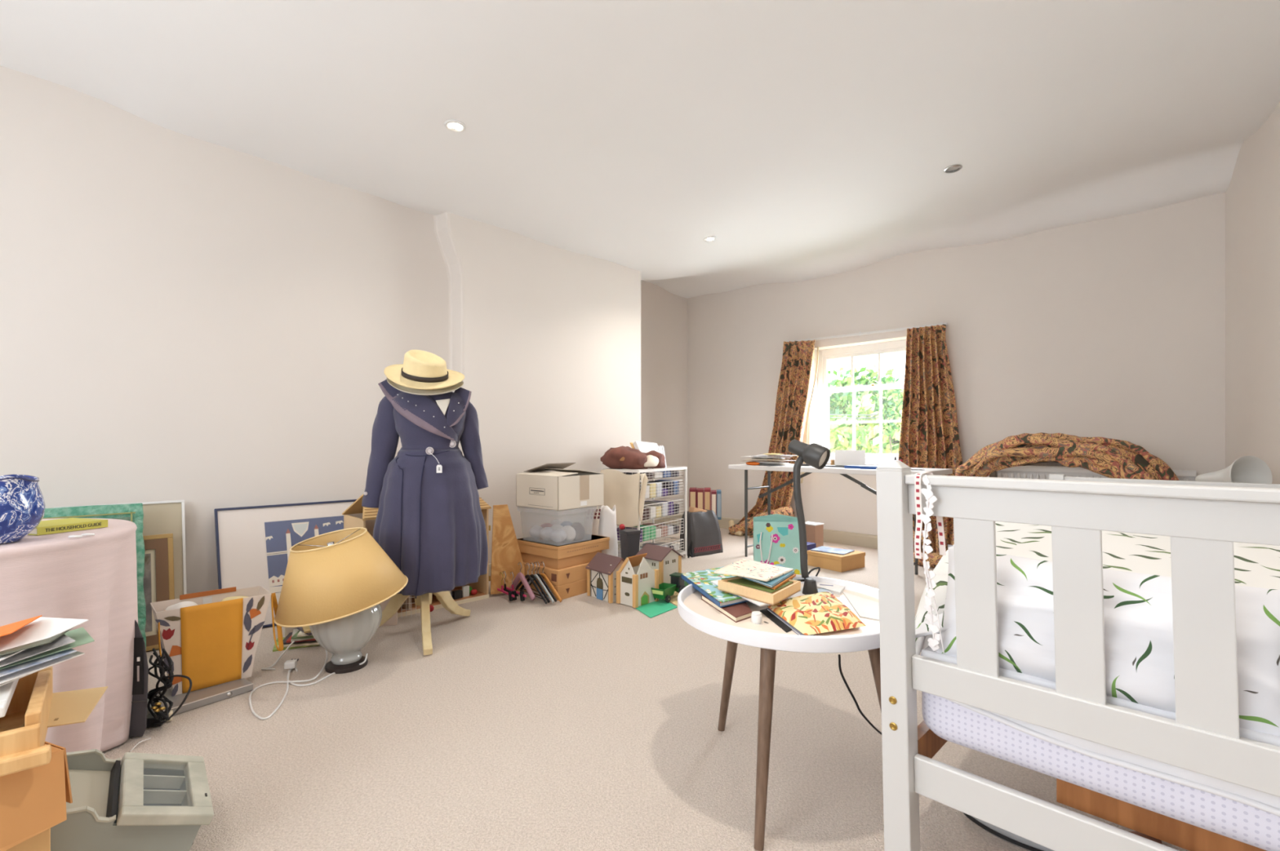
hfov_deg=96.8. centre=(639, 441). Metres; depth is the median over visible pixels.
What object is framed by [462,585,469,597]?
block
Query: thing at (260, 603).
print
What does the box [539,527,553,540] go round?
ball
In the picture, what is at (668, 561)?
house
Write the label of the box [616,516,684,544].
basket
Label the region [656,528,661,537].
folded cloth
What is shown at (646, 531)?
folded cloth
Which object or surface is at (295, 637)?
magazine
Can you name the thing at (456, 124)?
recessed light
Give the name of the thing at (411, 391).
hat
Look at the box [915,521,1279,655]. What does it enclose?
duvet
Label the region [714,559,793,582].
paperback
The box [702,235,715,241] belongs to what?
recessed light
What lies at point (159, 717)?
cable bundle
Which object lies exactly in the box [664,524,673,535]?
folded cloth
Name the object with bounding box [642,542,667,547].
packet
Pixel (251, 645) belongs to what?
print
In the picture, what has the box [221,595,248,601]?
folded cloth
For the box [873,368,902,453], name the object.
cypress
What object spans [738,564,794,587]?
notebook
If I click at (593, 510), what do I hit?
print
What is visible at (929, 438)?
curtain
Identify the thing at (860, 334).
track
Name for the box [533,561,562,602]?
clothes hanger
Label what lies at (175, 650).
print
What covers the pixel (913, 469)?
magazine
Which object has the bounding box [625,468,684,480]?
basket
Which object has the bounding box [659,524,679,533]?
packet
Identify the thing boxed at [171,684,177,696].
print
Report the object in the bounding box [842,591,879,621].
envelope
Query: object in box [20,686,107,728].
sheet
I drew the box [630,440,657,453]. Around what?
pad
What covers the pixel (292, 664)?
power cable
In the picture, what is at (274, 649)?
magazine
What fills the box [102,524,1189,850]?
floor
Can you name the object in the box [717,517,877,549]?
baseboard
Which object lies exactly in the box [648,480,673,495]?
folded cloth
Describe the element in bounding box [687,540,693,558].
headphone cable
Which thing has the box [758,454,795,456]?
paper sheet
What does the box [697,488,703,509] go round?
box file
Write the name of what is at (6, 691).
framed photo
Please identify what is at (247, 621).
print
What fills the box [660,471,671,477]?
folded cloth
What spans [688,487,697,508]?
box file
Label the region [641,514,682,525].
baseboard
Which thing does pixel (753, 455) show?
paper sheet
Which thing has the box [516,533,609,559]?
cardboard box
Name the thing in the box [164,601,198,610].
folded cloth
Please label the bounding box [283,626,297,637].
board
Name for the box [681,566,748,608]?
picture book
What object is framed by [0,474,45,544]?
vase
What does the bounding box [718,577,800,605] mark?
wooden tray
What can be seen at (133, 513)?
picture
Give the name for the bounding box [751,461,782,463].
paper sheet
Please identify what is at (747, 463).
pencil case
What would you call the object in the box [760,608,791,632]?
magazine
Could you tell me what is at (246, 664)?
print
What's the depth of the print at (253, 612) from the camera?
2.47 m
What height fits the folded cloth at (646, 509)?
0.094 m
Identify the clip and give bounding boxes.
[68,535,82,537]
[80,533,94,536]
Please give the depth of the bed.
1.07 m
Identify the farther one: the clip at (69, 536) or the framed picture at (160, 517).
the framed picture at (160, 517)
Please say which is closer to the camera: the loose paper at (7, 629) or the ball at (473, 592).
the loose paper at (7, 629)
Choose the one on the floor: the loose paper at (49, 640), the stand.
the stand
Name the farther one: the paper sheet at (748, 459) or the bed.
the paper sheet at (748, 459)
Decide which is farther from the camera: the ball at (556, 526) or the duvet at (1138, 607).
the ball at (556, 526)
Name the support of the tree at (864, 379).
on the ground
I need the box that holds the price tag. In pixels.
[430,453,442,473]
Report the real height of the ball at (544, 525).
0.107 m
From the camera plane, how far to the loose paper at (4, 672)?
1.19 m
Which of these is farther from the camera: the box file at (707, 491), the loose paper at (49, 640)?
the box file at (707, 491)
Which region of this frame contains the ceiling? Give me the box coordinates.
[0,0,1279,298]
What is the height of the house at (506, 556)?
0.740 m
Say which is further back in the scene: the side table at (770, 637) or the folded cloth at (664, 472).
the folded cloth at (664, 472)
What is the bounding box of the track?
[786,322,947,342]
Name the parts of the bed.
post, rail, rail, post, rail, rail, board, rail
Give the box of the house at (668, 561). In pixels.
[635,543,683,584]
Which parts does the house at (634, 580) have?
corner post, corner post, door, corner post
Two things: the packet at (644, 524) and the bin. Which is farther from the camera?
the packet at (644, 524)
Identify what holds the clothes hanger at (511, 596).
on the floor
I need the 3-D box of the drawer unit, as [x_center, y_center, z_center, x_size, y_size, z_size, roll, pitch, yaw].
[0.057,0.637,4.957,0.381,0.825,0.740,0,0,36]
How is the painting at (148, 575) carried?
attached to the framed picture at (158, 575)
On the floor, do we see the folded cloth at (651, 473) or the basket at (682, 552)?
the basket at (682, 552)
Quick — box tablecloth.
[0,518,137,752]
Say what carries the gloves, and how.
on the bundle at (621, 457)
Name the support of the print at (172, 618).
attached to the bag at (212, 642)
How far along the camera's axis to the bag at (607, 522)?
4.25 m
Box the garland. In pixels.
[919,475,944,653]
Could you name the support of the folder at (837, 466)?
on the folding table at (807, 470)
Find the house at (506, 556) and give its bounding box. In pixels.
[342,494,524,617]
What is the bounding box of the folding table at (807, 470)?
[728,464,952,574]
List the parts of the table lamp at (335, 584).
trim, lamp shade, trim, glass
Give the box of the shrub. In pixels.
[829,393,902,453]
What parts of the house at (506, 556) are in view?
board, door panel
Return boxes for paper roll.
[662,445,666,468]
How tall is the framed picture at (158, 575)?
0.566 m
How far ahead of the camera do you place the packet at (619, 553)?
4.72 m
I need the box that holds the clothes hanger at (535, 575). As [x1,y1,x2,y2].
[522,562,554,603]
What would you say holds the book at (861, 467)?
on the folding table at (807, 470)
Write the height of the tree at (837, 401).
5.432 m
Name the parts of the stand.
leg, leg, leg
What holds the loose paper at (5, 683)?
on the framed photo at (6, 691)
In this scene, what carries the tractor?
on the play mat at (673, 600)
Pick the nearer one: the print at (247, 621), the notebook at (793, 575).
the notebook at (793, 575)
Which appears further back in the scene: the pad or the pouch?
the pad
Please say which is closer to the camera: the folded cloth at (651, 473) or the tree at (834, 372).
the folded cloth at (651, 473)
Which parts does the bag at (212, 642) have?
panel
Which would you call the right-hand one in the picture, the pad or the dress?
the pad
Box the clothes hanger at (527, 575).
[515,563,547,604]
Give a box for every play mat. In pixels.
[635,599,677,617]
[669,591,678,606]
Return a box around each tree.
[827,367,848,388]
[827,369,875,449]
[828,364,904,407]
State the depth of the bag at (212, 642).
2.38 m
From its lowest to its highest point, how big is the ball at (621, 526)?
0.041 m
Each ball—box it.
[429,605,434,612]
[470,589,477,595]
[528,525,542,538]
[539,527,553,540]
[540,523,552,528]
[550,520,561,525]
[550,528,566,542]
[551,524,563,529]
[561,525,576,542]
[570,522,585,541]
[618,524,625,529]
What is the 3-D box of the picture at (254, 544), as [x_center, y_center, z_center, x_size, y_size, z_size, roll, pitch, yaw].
[-2.036,0.714,3.440,0.840,0.671,0.240,0,0,-45]
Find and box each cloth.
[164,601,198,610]
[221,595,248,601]
[560,521,572,526]
[600,469,648,527]
[627,472,652,479]
[630,524,648,541]
[640,482,662,497]
[640,484,648,498]
[643,507,648,519]
[646,505,661,517]
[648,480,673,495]
[649,471,662,478]
[653,500,673,515]
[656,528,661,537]
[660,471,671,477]
[664,471,679,476]
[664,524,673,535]
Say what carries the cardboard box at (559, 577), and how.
on the cardboard box at (577, 588)
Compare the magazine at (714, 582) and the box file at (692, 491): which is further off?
the box file at (692, 491)
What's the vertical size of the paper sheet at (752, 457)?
0.007 m
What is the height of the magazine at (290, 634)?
0.010 m
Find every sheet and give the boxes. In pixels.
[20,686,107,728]
[740,456,782,457]
[742,460,783,462]
[747,458,786,460]
[751,457,790,458]
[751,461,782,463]
[752,455,792,457]
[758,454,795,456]
[760,463,788,465]
[770,465,793,466]
[823,467,860,469]
[920,646,1279,817]
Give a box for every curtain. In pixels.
[728,340,818,537]
[897,324,962,568]
[955,432,1178,480]
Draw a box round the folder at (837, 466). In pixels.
[825,465,846,467]
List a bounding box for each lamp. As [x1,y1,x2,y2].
[274,527,408,674]
[787,439,881,735]
[1195,455,1272,484]
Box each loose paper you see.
[0,615,42,636]
[0,617,88,661]
[0,627,73,656]
[0,627,94,670]
[0,634,75,667]
[0,648,76,677]
[0,651,84,684]
[0,667,46,686]
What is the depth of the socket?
1.92 m
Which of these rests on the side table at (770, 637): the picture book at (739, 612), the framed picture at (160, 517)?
the picture book at (739, 612)
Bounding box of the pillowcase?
[915,613,951,638]
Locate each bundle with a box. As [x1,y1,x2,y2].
[146,648,191,728]
[600,446,648,469]
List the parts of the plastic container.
shelf panel, panel, panel, door, panel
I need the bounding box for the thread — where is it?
[129,737,151,751]
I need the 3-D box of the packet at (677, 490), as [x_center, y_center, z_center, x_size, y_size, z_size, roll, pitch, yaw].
[0.242,0.410,5.158,0.220,0.123,0.090,0,0,37]
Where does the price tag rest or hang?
hanging from the dress
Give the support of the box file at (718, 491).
on the cardboard box
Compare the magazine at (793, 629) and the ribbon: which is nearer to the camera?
the ribbon
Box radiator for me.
[986,466,1196,481]
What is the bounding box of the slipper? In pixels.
[1128,831,1162,844]
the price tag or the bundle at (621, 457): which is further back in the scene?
the bundle at (621, 457)
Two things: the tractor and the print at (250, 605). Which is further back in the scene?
the tractor
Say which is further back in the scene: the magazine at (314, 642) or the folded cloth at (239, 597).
the magazine at (314, 642)
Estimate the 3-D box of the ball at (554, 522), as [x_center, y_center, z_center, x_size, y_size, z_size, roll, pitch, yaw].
[-0.620,0.644,4.189,0.119,0.129,0.109,0,0,40]
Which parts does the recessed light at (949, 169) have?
bulb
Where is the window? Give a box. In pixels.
[817,339,906,466]
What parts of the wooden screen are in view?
post, rail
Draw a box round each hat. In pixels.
[383,350,464,390]
[386,377,463,395]
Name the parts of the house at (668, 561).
corner post, corner post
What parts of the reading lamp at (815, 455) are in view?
bulb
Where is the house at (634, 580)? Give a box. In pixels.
[616,553,658,608]
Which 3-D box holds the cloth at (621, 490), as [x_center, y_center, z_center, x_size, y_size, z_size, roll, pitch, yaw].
[-0.154,0.455,4.622,0.425,0.460,0.123,0,0,22]
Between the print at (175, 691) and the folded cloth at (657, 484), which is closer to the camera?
the print at (175, 691)
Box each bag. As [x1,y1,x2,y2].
[150,586,284,696]
[583,506,600,535]
[597,505,617,556]
[679,506,723,557]
[753,514,801,574]
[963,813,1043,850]
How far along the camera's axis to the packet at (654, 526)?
4.80 m
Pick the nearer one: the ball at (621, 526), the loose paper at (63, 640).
the loose paper at (63, 640)
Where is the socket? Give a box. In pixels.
[787,439,808,457]
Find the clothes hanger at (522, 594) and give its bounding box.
[506,571,526,601]
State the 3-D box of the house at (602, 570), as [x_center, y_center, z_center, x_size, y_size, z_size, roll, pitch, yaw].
[-0.204,0.906,3.845,0.206,0.283,0.271,0,0,-41]
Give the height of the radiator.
0.849 m
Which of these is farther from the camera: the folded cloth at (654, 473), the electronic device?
the folded cloth at (654, 473)
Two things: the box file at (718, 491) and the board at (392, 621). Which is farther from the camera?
the box file at (718, 491)
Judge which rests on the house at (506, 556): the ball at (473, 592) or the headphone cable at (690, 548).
the ball at (473, 592)
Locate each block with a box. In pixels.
[452,590,462,599]
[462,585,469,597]
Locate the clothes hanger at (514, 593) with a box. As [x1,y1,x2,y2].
[502,571,518,600]
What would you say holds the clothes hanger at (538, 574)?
on the floor
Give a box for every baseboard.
[488,541,643,581]
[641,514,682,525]
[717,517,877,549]
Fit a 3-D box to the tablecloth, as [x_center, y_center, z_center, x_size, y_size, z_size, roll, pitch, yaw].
[-2.167,0.670,1.771,0.912,0.745,0.906,0,0,-10]
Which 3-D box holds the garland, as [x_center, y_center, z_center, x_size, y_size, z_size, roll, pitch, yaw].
[0.638,0.269,1.246,0.059,0.394,0.041,0,0,-45]
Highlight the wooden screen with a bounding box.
[989,462,1065,477]
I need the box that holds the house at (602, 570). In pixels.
[585,552,624,603]
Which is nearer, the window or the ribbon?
the ribbon
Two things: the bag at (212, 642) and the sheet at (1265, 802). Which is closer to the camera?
the sheet at (1265, 802)
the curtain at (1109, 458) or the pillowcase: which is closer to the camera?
the pillowcase
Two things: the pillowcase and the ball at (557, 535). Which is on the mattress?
the pillowcase
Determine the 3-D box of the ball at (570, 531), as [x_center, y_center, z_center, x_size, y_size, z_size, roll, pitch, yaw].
[-0.507,0.644,3.984,0.122,0.107,0.108,0,0,40]
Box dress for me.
[361,379,488,599]
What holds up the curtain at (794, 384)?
hanging from the track
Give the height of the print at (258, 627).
0.050 m
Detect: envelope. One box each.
[786,586,804,599]
[816,582,844,595]
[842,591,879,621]
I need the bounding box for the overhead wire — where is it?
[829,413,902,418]
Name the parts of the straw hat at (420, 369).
crown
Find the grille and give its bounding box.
[1011,466,1196,472]
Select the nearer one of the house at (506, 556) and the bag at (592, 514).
the house at (506, 556)
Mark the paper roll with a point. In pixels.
(663, 448)
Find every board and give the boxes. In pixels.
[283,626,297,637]
[379,597,397,626]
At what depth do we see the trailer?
3.69 m
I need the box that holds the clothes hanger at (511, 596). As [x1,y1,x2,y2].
[497,572,514,601]
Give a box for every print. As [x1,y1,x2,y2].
[155,619,169,626]
[162,628,174,639]
[163,655,173,674]
[164,616,180,621]
[168,645,181,657]
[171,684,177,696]
[172,676,182,685]
[243,654,252,673]
[244,612,251,631]
[245,641,254,650]
[246,597,253,613]
[248,608,261,619]
[248,621,265,635]
[256,595,264,610]
[264,515,343,608]
[586,509,600,519]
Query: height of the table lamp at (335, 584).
0.638 m
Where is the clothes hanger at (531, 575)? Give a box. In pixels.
[520,562,550,603]
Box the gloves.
[644,455,658,466]
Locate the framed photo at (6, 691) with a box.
[0,679,18,718]
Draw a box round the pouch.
[767,591,866,635]
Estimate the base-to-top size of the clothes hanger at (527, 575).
0.235 m
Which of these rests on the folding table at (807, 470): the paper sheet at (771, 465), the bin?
the paper sheet at (771, 465)
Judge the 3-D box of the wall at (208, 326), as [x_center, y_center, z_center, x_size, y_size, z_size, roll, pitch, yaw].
[-1.486,-0.565,4.273,0.907,3.270,7.831,0,0,38]
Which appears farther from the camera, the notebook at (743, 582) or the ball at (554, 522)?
the ball at (554, 522)
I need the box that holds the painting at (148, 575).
[143,553,152,632]
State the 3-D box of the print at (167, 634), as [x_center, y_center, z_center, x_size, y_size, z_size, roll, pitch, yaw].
[-1.877,0.765,2.264,0.001,0.046,0.040,0,0,44]
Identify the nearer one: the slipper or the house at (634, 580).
the slipper
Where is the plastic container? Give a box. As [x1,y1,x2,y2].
[50,749,213,850]
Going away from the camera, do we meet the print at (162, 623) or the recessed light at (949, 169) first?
the print at (162, 623)
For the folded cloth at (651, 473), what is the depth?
4.80 m
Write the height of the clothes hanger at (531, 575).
0.235 m
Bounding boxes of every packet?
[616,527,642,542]
[617,550,621,557]
[640,483,655,497]
[642,523,667,537]
[642,524,655,539]
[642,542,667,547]
[644,500,667,516]
[644,506,655,519]
[655,542,679,551]
[656,480,679,494]
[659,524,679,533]
[662,488,667,496]
[673,504,679,514]
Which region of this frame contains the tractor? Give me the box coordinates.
[669,572,688,593]
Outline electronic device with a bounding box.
[128,620,148,737]
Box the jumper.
[643,450,665,468]
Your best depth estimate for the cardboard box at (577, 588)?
3.85 m
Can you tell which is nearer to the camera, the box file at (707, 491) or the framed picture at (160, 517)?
the framed picture at (160, 517)
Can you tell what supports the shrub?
on the ground
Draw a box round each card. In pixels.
[805,587,833,595]
[834,449,865,465]
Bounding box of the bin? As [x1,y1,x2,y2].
[618,528,640,559]
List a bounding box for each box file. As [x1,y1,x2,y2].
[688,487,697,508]
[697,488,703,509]
[703,488,711,510]
[711,490,716,515]
[716,489,721,519]
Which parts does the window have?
sill, sash, sash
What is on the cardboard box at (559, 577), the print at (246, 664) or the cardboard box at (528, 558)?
the cardboard box at (528, 558)
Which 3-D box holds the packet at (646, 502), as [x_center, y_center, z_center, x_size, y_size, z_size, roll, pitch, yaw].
[0.132,0.585,5.008,0.220,0.124,0.092,0,0,33]
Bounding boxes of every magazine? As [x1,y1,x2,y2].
[272,637,319,652]
[277,641,319,648]
[283,632,316,644]
[286,635,315,643]
[290,629,314,642]
[291,631,314,639]
[295,626,311,635]
[297,631,312,637]
[302,626,311,633]
[711,579,779,606]
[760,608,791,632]
[766,608,814,635]
[810,546,854,555]
[911,468,924,471]
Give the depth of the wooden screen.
4.26 m
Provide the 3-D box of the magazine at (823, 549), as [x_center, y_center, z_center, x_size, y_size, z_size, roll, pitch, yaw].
[1.629,0.919,4.815,0.290,0.008,0.220,0,0,43]
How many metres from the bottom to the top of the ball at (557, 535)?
0.085 m
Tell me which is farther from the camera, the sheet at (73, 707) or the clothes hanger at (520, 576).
the clothes hanger at (520, 576)
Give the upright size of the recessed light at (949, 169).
0.028 m
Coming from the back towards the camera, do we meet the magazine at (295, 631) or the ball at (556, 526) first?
the ball at (556, 526)
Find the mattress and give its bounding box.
[922,692,1279,850]
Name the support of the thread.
on the floor
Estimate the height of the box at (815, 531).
0.260 m
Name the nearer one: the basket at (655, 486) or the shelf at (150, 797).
the shelf at (150, 797)
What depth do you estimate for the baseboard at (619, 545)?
4.30 m
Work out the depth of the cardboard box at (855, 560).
4.68 m
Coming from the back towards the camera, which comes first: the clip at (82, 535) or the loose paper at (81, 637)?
the clip at (82, 535)
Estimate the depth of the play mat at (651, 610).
3.56 m
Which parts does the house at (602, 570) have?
corner post, door, doorway, corner post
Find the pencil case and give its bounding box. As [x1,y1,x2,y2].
[746,462,759,465]
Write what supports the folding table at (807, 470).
on the floor
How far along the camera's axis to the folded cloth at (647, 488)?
4.72 m
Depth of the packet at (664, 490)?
4.94 m
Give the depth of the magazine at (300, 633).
2.88 m
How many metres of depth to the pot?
1.62 m
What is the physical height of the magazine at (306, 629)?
0.010 m
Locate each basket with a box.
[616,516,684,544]
[617,537,684,555]
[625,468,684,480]
[640,478,684,500]
[641,497,684,522]
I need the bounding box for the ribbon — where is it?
[914,471,946,559]
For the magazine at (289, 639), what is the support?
on the magazine at (290, 634)
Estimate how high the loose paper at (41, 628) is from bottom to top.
0.048 m
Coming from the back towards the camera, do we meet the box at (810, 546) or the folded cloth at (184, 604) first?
the box at (810, 546)
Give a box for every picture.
[42,503,146,648]
[53,500,186,599]
[142,533,174,651]
[213,499,356,628]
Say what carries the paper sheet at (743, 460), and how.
on the paper sheet at (751, 461)
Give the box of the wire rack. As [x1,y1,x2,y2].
[401,595,416,617]
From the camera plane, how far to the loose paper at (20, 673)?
1.20 m
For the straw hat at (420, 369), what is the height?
0.228 m
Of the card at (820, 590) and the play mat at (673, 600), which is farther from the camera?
the play mat at (673, 600)
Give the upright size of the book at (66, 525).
0.025 m
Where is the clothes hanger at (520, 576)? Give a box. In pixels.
[510,562,535,600]
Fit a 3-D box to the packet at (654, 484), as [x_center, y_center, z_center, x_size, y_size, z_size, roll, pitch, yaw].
[0.022,0.412,4.859,0.220,0.120,0.095,0,0,37]
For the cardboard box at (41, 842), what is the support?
on the floor
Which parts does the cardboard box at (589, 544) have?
lid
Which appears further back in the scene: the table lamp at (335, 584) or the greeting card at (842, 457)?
the greeting card at (842, 457)
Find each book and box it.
[27,518,107,535]
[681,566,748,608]
[701,595,751,622]
[844,465,878,469]
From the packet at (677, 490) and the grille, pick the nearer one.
the grille
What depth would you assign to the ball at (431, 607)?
3.50 m
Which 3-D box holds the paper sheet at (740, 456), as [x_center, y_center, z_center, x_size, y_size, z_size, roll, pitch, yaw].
[1.087,0.136,5.101,0.200,0.007,0.329,0,0,-29]
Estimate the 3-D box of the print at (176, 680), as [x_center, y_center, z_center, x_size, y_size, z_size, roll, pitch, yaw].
[-1.857,0.954,2.285,0.001,0.037,0.036,0,0,44]
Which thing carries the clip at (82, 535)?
on the tablecloth
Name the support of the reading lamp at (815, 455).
attached to the side table at (770, 637)
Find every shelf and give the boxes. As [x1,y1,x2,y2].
[143,774,185,789]
[143,790,186,804]
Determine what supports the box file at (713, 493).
on the cardboard box
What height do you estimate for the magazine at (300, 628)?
0.010 m
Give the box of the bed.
[875,460,1279,850]
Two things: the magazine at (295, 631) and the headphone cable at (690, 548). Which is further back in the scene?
the headphone cable at (690, 548)
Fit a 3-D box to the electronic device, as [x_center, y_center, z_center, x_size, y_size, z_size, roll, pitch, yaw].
[-1.910,0.819,2.096,0.384,0.450,0.057,0,0,35]
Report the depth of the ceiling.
2.96 m
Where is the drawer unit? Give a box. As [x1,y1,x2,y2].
[602,466,687,558]
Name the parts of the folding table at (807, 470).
leg, leg, leg, leg, leg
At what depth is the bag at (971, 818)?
1.48 m
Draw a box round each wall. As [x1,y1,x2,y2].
[0,66,687,594]
[687,192,1225,535]
[1225,102,1279,484]
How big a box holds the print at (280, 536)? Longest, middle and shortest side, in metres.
0.530 x 0.500 x 0.002 m
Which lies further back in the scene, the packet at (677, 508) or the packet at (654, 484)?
the packet at (677, 508)
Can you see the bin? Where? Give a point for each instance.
(629, 538)
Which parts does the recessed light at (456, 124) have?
bulb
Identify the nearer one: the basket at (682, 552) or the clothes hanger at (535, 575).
the clothes hanger at (535, 575)
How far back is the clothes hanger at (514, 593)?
3.79 m
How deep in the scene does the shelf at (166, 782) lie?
1.53 m
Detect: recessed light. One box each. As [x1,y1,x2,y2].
[444,119,466,132]
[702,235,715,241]
[942,164,962,173]
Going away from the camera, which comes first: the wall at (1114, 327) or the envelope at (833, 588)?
the envelope at (833, 588)
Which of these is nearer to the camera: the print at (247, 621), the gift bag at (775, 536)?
the print at (247, 621)
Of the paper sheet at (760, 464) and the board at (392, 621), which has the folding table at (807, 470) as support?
the paper sheet at (760, 464)
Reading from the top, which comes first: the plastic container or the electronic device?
the electronic device
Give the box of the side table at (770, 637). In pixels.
[677,574,881,850]
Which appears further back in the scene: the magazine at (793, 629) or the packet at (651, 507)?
the packet at (651, 507)
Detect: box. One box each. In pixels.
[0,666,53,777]
[0,741,72,850]
[5,828,50,850]
[515,462,604,511]
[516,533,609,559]
[520,551,601,569]
[521,578,586,600]
[523,562,589,586]
[804,521,823,547]
[806,542,816,551]
[807,546,865,572]
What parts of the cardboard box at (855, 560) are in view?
lid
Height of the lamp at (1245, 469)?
0.977 m
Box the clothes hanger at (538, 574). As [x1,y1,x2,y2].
[528,561,556,602]
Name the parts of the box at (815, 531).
lid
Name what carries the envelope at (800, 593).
on the side table at (770, 637)
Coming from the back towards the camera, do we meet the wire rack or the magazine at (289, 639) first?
the wire rack
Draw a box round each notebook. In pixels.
[721,576,797,594]
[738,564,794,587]
[755,573,795,590]
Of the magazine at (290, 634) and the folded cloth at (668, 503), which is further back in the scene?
the folded cloth at (668, 503)
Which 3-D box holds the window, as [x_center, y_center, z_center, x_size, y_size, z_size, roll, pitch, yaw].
[2.270,-0.377,5.812,0.295,1.247,1.070,0,0,-45]
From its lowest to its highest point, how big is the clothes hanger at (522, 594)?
0.171 m
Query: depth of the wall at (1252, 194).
3.38 m
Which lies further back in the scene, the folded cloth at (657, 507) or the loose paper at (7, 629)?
the folded cloth at (657, 507)
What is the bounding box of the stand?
[378,591,471,655]
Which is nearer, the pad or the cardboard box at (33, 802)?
the cardboard box at (33, 802)
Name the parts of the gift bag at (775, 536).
handle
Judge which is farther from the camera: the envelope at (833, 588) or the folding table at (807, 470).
the folding table at (807, 470)
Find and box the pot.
[751,611,762,624]
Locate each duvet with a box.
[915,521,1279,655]
[934,544,1279,736]
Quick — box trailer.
[650,582,676,603]
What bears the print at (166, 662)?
attached to the bag at (212, 642)
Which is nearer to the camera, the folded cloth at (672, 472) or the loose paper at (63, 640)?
the loose paper at (63, 640)
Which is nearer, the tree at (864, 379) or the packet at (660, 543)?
the packet at (660, 543)
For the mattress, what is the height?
0.192 m
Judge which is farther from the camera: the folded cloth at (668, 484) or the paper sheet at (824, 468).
the folded cloth at (668, 484)
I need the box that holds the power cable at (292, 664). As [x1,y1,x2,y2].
[248,641,368,719]
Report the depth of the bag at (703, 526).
5.28 m
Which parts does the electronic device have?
card slot panel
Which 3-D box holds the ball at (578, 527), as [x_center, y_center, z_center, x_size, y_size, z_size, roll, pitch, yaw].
[-0.449,0.644,4.050,0.123,0.129,0.113,0,0,40]

